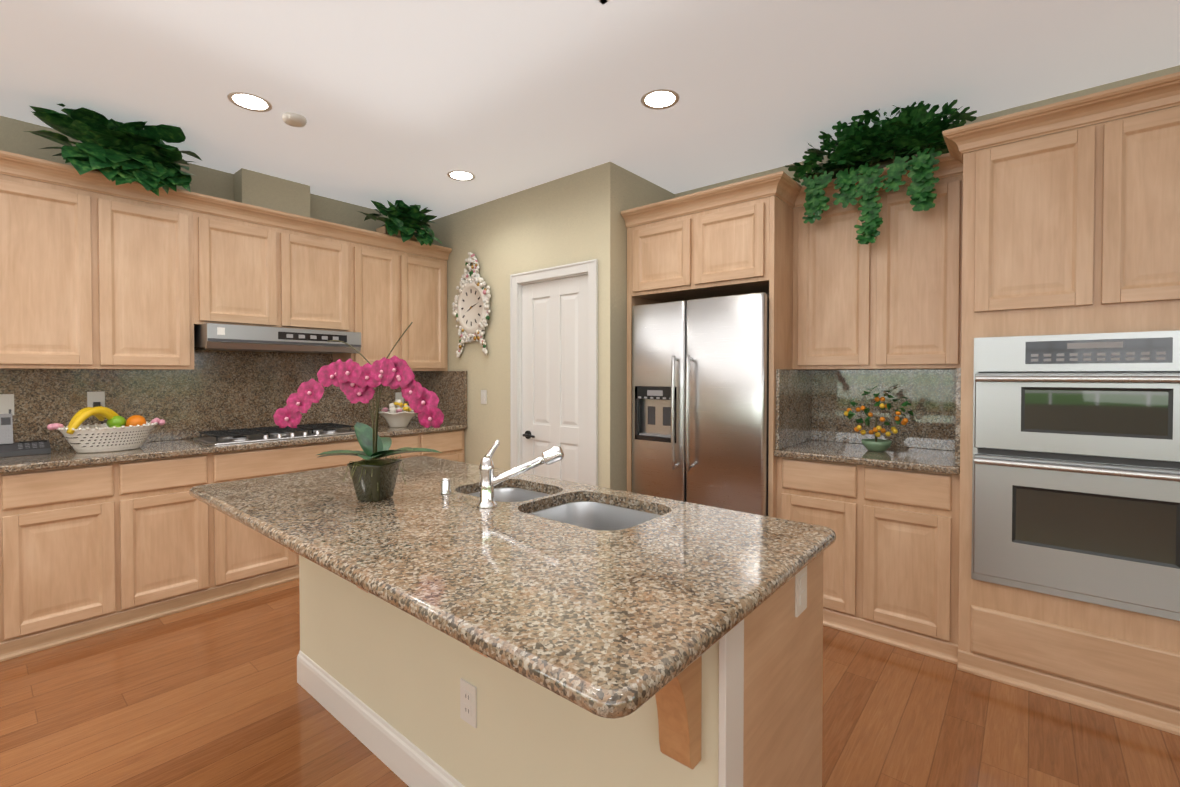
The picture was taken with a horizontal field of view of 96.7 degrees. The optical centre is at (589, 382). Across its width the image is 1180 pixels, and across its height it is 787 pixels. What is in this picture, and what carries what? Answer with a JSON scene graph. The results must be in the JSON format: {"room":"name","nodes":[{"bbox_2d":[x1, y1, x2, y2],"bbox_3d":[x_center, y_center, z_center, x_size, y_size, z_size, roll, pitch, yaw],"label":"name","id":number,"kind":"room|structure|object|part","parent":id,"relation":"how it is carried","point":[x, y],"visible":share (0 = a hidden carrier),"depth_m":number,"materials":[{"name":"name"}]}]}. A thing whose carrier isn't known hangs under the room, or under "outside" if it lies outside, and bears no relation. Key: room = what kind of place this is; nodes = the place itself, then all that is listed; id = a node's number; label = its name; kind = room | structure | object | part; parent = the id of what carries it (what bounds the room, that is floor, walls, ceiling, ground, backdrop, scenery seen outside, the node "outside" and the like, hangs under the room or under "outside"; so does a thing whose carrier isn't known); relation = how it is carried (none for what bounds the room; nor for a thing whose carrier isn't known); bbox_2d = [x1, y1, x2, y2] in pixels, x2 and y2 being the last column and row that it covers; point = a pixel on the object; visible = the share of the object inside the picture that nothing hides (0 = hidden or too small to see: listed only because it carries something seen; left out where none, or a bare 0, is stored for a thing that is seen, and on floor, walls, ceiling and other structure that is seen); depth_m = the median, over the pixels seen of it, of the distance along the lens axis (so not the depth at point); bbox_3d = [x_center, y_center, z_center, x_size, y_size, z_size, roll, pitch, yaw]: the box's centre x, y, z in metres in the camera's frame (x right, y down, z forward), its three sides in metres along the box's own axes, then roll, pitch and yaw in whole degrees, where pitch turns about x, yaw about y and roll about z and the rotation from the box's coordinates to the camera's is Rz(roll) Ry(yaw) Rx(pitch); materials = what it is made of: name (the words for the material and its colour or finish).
{"room":"kitchen","nodes":[
{"label":"kitchen","id":0,"kind":"room"},
{"bbox_2d":[0,116,424,256],"bbox_3d":[-2.913,-0.076,3.256,0.120,2.740,8.450,1,1,40],"label":"wall","id":1,"kind":"structure","parent":0,"point":[15,138],"depth_m":3.52,"materials":[{"name":"paint"}]},
{"bbox_2d":[0,150,115,369],"bbox_3d":[-2.955,-0.607,2.830,0.347,1.065,0.514,1,1,40],"label":"upper cabinet","id":2,"kind":"object","parent":1,"relation":"attached to","point":[111,298],"depth_m":2.75,"materials":[{"name":"brown wood"}]},
{"bbox_2d":[116,182,199,373],"bbox_3d":[-2.712,-0.611,3.119,0.347,1.065,0.510,1,1,40],"label":"upper cabinet","id":3,"kind":"object","parent":1,"relation":"attached to","point":[158,271],"depth_m":3.07,"materials":[{"name":"brown wood"}]},
{"bbox_2d":[23,104,201,195],"bbox_3d":[-2.624,-1.377,2.953,0.591,0.644,0.792,1,1,40],"label":"potted plant","id":4,"kind":"object","parent":3,"relation":"on","point":[146,157],"visible":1,"depth_m":2.84,"materials":[{"name":"green plant"}]},
{"bbox_2d":[196,194,291,327],"bbox_3d":[-2.374,-0.757,3.518,0.347,0.785,0.540,1,1,40],"label":"upper cabinet","id":5,"kind":"object","parent":1,"relation":"attached to","point":[246,267],"depth_m":3.40,"materials":[{"name":"brown wood"}]},
{"bbox_2d":[194,323,360,353],"bbox_3d":[-2.163,-0.288,3.642,0.477,0.153,0.940,1,1,40],"label":"range hood","id":6,"kind":"object","parent":5,"relation":"attached to","point":[220,337],"visible":0.94,"depth_m":3.41,"materials":[{"name":"silver metal"}]},
{"bbox_2d":[292,214,355,331],"bbox_3d":[-2.105,-0.762,3.838,0.347,0.785,0.565,1,1,40],"label":"upper cabinet","id":7,"kind":"object","parent":1,"relation":"attached to","point":[323,268],"depth_m":3.79,"materials":[{"name":"brown wood"}]},
{"bbox_2d":[328,228,411,369],"bbox_3d":[-1.775,-0.628,4.232,0.347,1.065,0.460,1,1,40],"label":"upper cabinet","id":8,"kind":"object","parent":1,"relation":"attached to","point":[383,276],"depth_m":4.14,"materials":[{"name":"brown wood"}]},
{"bbox_2d":[408,239,451,373],"bbox_3d":[-1.542,-0.632,4.508,0.347,1.065,0.531,1,1,40],"label":"upper cabinet","id":9,"kind":"object","parent":1,"relation":"attached to","point":[429,275],"depth_m":4.46,"materials":[{"name":"brown wood"}]},
{"bbox_2d":[358,200,441,245],"bbox_3d":[-1.562,-1.323,4.221,0.444,0.428,0.677,1,1,40],"label":"pothos","id":10,"kind":"object","parent":9,"relation":"on","point":[403,221],"visible":0.98,"depth_m":4.18,"materials":[{"name":"green plant"}]},
{"bbox_2d":[233,168,309,230],"bbox_3d":[-2.276,-1.255,3.768,0.169,0.395,0.440,1,1,40],"label":"chase","id":11,"kind":"object","parent":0,"point":[254,188],"visible":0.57,"depth_m":3.68,"materials":[{"name":"paint"}]},
{"bbox_2d":[427,162,626,490],"bbox_3d":[-0.647,-0.090,4.192,2.140,2.740,0.120,1,1,40],"label":"wall","id":12,"kind":"structure","parent":0,"point":[573,218],"depth_m":3.87,"materials":[{"name":"paint"}]},
{"bbox_2d":[452,252,490,357],"bbox_3d":[-0.988,-0.644,4.351,0.510,0.876,0.059,1,1,40],"label":"wall clock","id":13,"kind":"object","parent":12,"relation":"attached to","point":[471,306],"visible":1,"depth_m":4.34,"materials":[{"name":"white ceramic"}]},
{"bbox_2d":[481,390,486,403],"bbox_3d":[-0.873,0.119,4.300,0.070,0.114,0.008,1,1,40],"label":"switch plate","id":14,"kind":"object","parent":12,"relation":"attached to","point":[483,396],"visible":1,"depth_m":4.29,"materials":[{"name":"white plastic"}]},
{"bbox_2d":[510,259,597,485],"bbox_3d":[-0.253,0.229,3.830,0.859,2.114,0.133,1,1,40],"label":"door","id":15,"kind":"structure","parent":12,"relation":"attached to","point":[554,433],"depth_m":3.81,"materials":[{"name":"white wood"}]},
{"bbox_2d":[0,579,1179,786],"bbox_3d":[-0.017,1.391,0.840,7.690,0.120,8.450,1,1,40],"label":"floor","id":16,"kind":"structure","parent":0,"point":[215,694],"depth_m":2.02,"materials":[{"name":"brown wood"}]},
{"bbox_2d":[0,474,23,661],"bbox_3d":[-3.109,0.865,2.483,0.587,0.883,0.525,1,1,40],"label":"base cabinet","id":17,"kind":"object","parent":16,"relation":"on","point":[11,485],"depth_m":2.48,"materials":[{"name":"brown wood"}]},
{"bbox_2d":[24,462,139,654],"bbox_3d":[-2.848,0.860,2.793,0.587,0.883,0.546,1,1,40],"label":"base cabinet","id":18,"kind":"object","parent":16,"relation":"on","point":[82,559],"depth_m":2.66,"materials":[{"name":"brown wood"}]},
{"bbox_2d":[0,422,466,473],"bbox_3d":[-2.441,0.392,3.250,0.612,0.036,3.637,1,1,40],"label":"countertop","id":19,"kind":"structure","parent":18,"relation":"on","point":[63,457],"depth_m":3.00,"materials":[{"name":"brown stone"}]},
{"bbox_2d":[0,409,50,456],"bbox_3d":[-3.010,0.261,2.788,0.150,0.239,0.190,1,1,40],"label":"telephone","id":20,"kind":"object","parent":19,"relation":"on","point":[9,447],"visible":1,"depth_m":2.76,"materials":[{"name":"grey plastic"}]},
{"bbox_2d":[47,406,164,452],"bbox_3d":[-2.695,0.255,2.944,0.331,0.246,0.493,1,1,40],"label":"fruit basket","id":21,"kind":"object","parent":19,"relation":"on","point":[115,432],"visible":1,"depth_m":2.87,"materials":[{"name":"white ceramic"}]},
{"bbox_2d":[193,423,354,444],"bbox_3d":[-2.139,0.344,3.630,0.480,0.049,0.900,1,1,40],"label":"cooktop","id":22,"kind":"object","parent":19,"relation":"in","point":[230,436],"visible":0.94,"depth_m":3.52,"materials":[{"name":"silver metal"}]},
{"bbox_2d":[379,399,415,427],"bbox_3d":[-1.553,0.246,4.254,0.347,0.225,0.347,1,1,40],"label":"flower bowl","id":23,"kind":"object","parent":19,"relation":"on","point":[397,413],"visible":0.94,"depth_m":4.18,"materials":[{"name":"white ceramic"}]},
{"bbox_2d":[136,454,227,622],"bbox_3d":[-2.579,0.855,3.113,0.587,0.883,0.545,1,1,40],"label":"base cabinet","id":24,"kind":"object","parent":16,"relation":"on","point":[182,541],"depth_m":2.97,"materials":[{"name":"brown wood"}]},
{"bbox_2d":[228,438,364,597],"bbox_3d":[-2.141,0.847,3.632,0.587,0.883,1.085,1,1,40],"label":"base cabinet","id":25,"kind":"object","parent":16,"relation":"on","point":[256,562],"depth_m":3.30,"materials":[{"name":"brown wood"}]},
{"bbox_2d":[382,434,431,458],"bbox_3d":[-1.698,0.839,4.159,0.587,0.883,0.559,1,1,40],"label":"base cabinet","id":26,"kind":"object","parent":16,"relation":"on","point":[405,440],"depth_m":4.08,"materials":[{"name":"brown wood"}]},
{"bbox_2d":[432,430,464,462],"bbox_3d":[-1.440,0.835,4.465,0.587,0.883,0.499,1,1,40],"label":"base cabinet","id":27,"kind":"object","parent":16,"relation":"on","point":[451,443],"depth_m":4.34,"materials":[{"name":"brown wood"}]},
{"bbox_2d":[297,560,822,786],"bbox_3d":[-0.404,0.876,1.772,2.026,0.883,0.920,1,1,40],"label":"kitchen island","id":28,"kind":"object","parent":16,"relation":"on","point":[435,715],"depth_m":1.38,"materials":[{"name":"paint"}]},
{"bbox_2d":[189,456,835,735],"bbox_3d":[-0.420,0.416,1.721,2.050,0.036,1.020,1,1,40],"label":"island countertop","id":29,"kind":"structure","parent":28,"relation":"on","point":[598,601],"depth_m":1.20,"materials":[{"name":"brown stone"}]},
{"bbox_2d":[273,322,443,501],"bbox_3d":[-0.763,0.095,1.770,0.495,0.601,0.387,1,1,40],"label":"orchid","id":30,"kind":"object","parent":29,"relation":"on","point":[374,474],"visible":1,"depth_m":1.75,"materials":[{"name":"pink plant"}]},
{"bbox_3d":[-0.731,0.328,1.785,0.166,0.135,0.166,1,1,40],"label":"pot","id":31,"kind":"part","parent":30,"relation":"part of","materials":[{"name":"green glass"}]},
{"bbox_2d":[469,440,563,507],"bbox_3d":[-0.225,0.291,1.688,0.234,0.213,0.200,1,1,40],"label":"faucet","id":32,"kind":"object","parent":29,"relation":"on","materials":[{"name":"silver metal"}]},
{"bbox_3d":[-0.465,0.876,1.704,2.021,0.883,0.164,1,1,40],"label":"moulding","id":33,"kind":"part","parent":28,"relation":"part of","materials":[{"name":"white"}]},
{"bbox_2d":[632,292,768,515],"bbox_3d":[0.809,0.390,3.435,0.904,1.802,0.733,1,1,40],"label":"refrigerator","id":34,"kind":"object","parent":16,"relation":"on","point":[700,398],"visible":0.62,"depth_m":3.14,"materials":[{"name":"grey metal"}]},
{"bbox_2d":[773,456,952,662],"bbox_3d":[1.569,0.858,2.925,0.859,0.883,0.598,1,1,40],"label":"base cabinet","id":35,"kind":"object","parent":16,"relation":"on","point":[888,567],"depth_m":2.63,"materials":[{"name":"brown wood"}]},
{"bbox_2d":[773,440,956,475],"bbox_3d":[1.560,0.398,2.908,0.858,0.036,0.625,1,1,40],"label":"countertop","id":36,"kind":"structure","parent":35,"relation":"on","point":[827,451],"depth_m":2.78,"materials":[{"name":"brown stone"}]},
{"bbox_2d":[838,385,914,451],"bbox_3d":[1.588,0.197,2.919,0.396,0.364,0.269,1,1,40],"label":"bonsai","id":37,"kind":"object","parent":36,"relation":"on","point":[878,445],"visible":1,"depth_m":2.88,"materials":[{"name":"green"}]},
{"bbox_2d":[953,72,1179,735],"bbox_3d":[2.214,0.088,2.337,0.871,2.440,0.648,1,1,40],"label":"tall cabinet","id":38,"kind":"object","parent":16,"relation":"on","point":[1061,230],"depth_m":2.14,"materials":[{"name":"brown wood"}]},
{"bbox_2d":[971,330,1179,620],"bbox_3d":[1.990,0.346,2.075,0.776,1.084,0.090,1,1,40],"label":"wall oven","id":39,"kind":"object","parent":38,"relation":"in","point":[1076,472],"visible":1,"depth_m":2.10,"materials":[{"name":"silver metal"}]},
{"bbox_2d":[0,0,1179,220],"bbox_3d":[-0.017,-1.469,0.797,7.690,0.120,8.450,1,1,40],"label":"ceiling","id":40,"kind":"structure","parent":0,"point":[410,102],"depth_m":2.43,"materials":[{"name":"white paint"}]},
{"bbox_2d":[227,92,272,111],"bbox_3d":[-1.740,-1.435,2.687,0.196,0.004,0.196,1,1,40],"label":"recessed light","id":41,"kind":"object","parent":40,"relation":"in","point":[246,101],"visible":1,"depth_m":2.69,"materials":[{"name":"white"}]},
{"bbox_2d":[282,112,306,126],"bbox_3d":[-1.605,-1.422,2.847,0.120,0.036,0.120,1,1,40],"label":"smoke detector","id":42,"kind":"object","parent":40,"relation":"attached to","point":[293,119],"visible":1,"depth_m":2.82,"materials":[{"name":"white plastic"}]},
{"bbox_2d":[447,170,475,180],"bbox_3d":[-0.903,-1.450,3.681,0.196,0.004,0.196,1,1,40],"label":"recessed light","id":43,"kind":"object","parent":40,"relation":"in","point":[458,175],"visible":1,"depth_m":3.67,"materials":[{"name":"white"}]},
{"bbox_2d":[598,0,609,3],"bbox_3d":[0.067,-1.418,1.759,0.300,0.009,0.300,1,1,40],"label":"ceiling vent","id":44,"kind":"object","parent":40,"relation":"in","point":[603,1],"visible":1,"depth_m":1.95,"materials":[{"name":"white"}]},
{"bbox_2d":[641,89,679,109],"bbox_3d":[0.355,-1.435,2.661,0.196,0.004,0.196,1,1,40],"label":"recessed light","id":45,"kind":"object","parent":40,"relation":"in","point":[659,100],"visible":1,"depth_m":2.66,"materials":[{"name":"white"}]},
{"bbox_2d":[627,170,674,227],"bbox_3d":[0.413,-0.086,3.907,0.150,2.740,0.810,1,1,40],"label":"wall","id":46,"kind":"structure","parent":0,"point":[640,191],"depth_m":3.72,"materials":[{"name":"paint"}]},
{"bbox_2d":[675,65,1179,369],"bbox_3d":[2.770,-0.062,2.374,5.430,2.740,0.120,1,1,40],"label":"wall","id":47,"kind":"structure","parent":0,"point":[1135,79],"depth_m":2.70,"materials":[{"name":"paint"}]},
{"bbox_2d":[625,196,704,303],"bbox_3d":[0.683,-0.869,3.614,0.539,0.565,0.646,1,1,40],"label":"upper cabinet","id":48,"kind":"object","parent":47,"relation":"attached to","point":[653,248],"depth_m":3.43,"materials":[{"name":"brown wood"}]},
{"bbox_2d":[681,176,788,299],"bbox_3d":[0.994,-0.865,3.351,0.544,0.565,0.646,1,1,40],"label":"upper cabinet","id":49,"kind":"object","parent":47,"relation":"attached to","point":[743,247],"depth_m":3.07,"materials":[{"name":"brown wood"}]},
{"bbox_2d":[789,180,856,371],"bbox_3d":[1.514,-0.611,3.114,0.507,1.065,0.346,1,1,40],"label":"upper cabinet","id":50,"kind":"object","parent":47,"relation":"attached to","point":[822,253],"depth_m":3.04,"materials":[{"name":"brown wood"}]},
{"bbox_2d":[776,368,960,465],"bbox_3d":[1.569,0.152,2.915,0.858,0.454,0.597,1,1,40],"label":"backsplash","id":51,"kind":"structure","parent":47,"relation":"attached to","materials":[{"name":"stone"}]},
{"bbox_2d":[853,152,956,371],"bbox_3d":[1.790,-0.608,2.881,0.492,1.065,0.346,1,1,40],"label":"upper cabinet","id":52,"kind":"object","parent":47,"relation":"attached to","point":[905,302],"depth_m":2.76,"materials":[{"name":"brown wood"}]},
{"bbox_2d":[784,99,976,244],"bbox_3d":[1.554,-1.124,2.877,0.928,0.794,0.431,1,1,40],"label":"ivy plant","id":53,"kind":"object","parent":52,"relation":"on","point":[894,144],"visible":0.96,"depth_m":2.76,"materials":[{"name":"green plant"}]}
]}

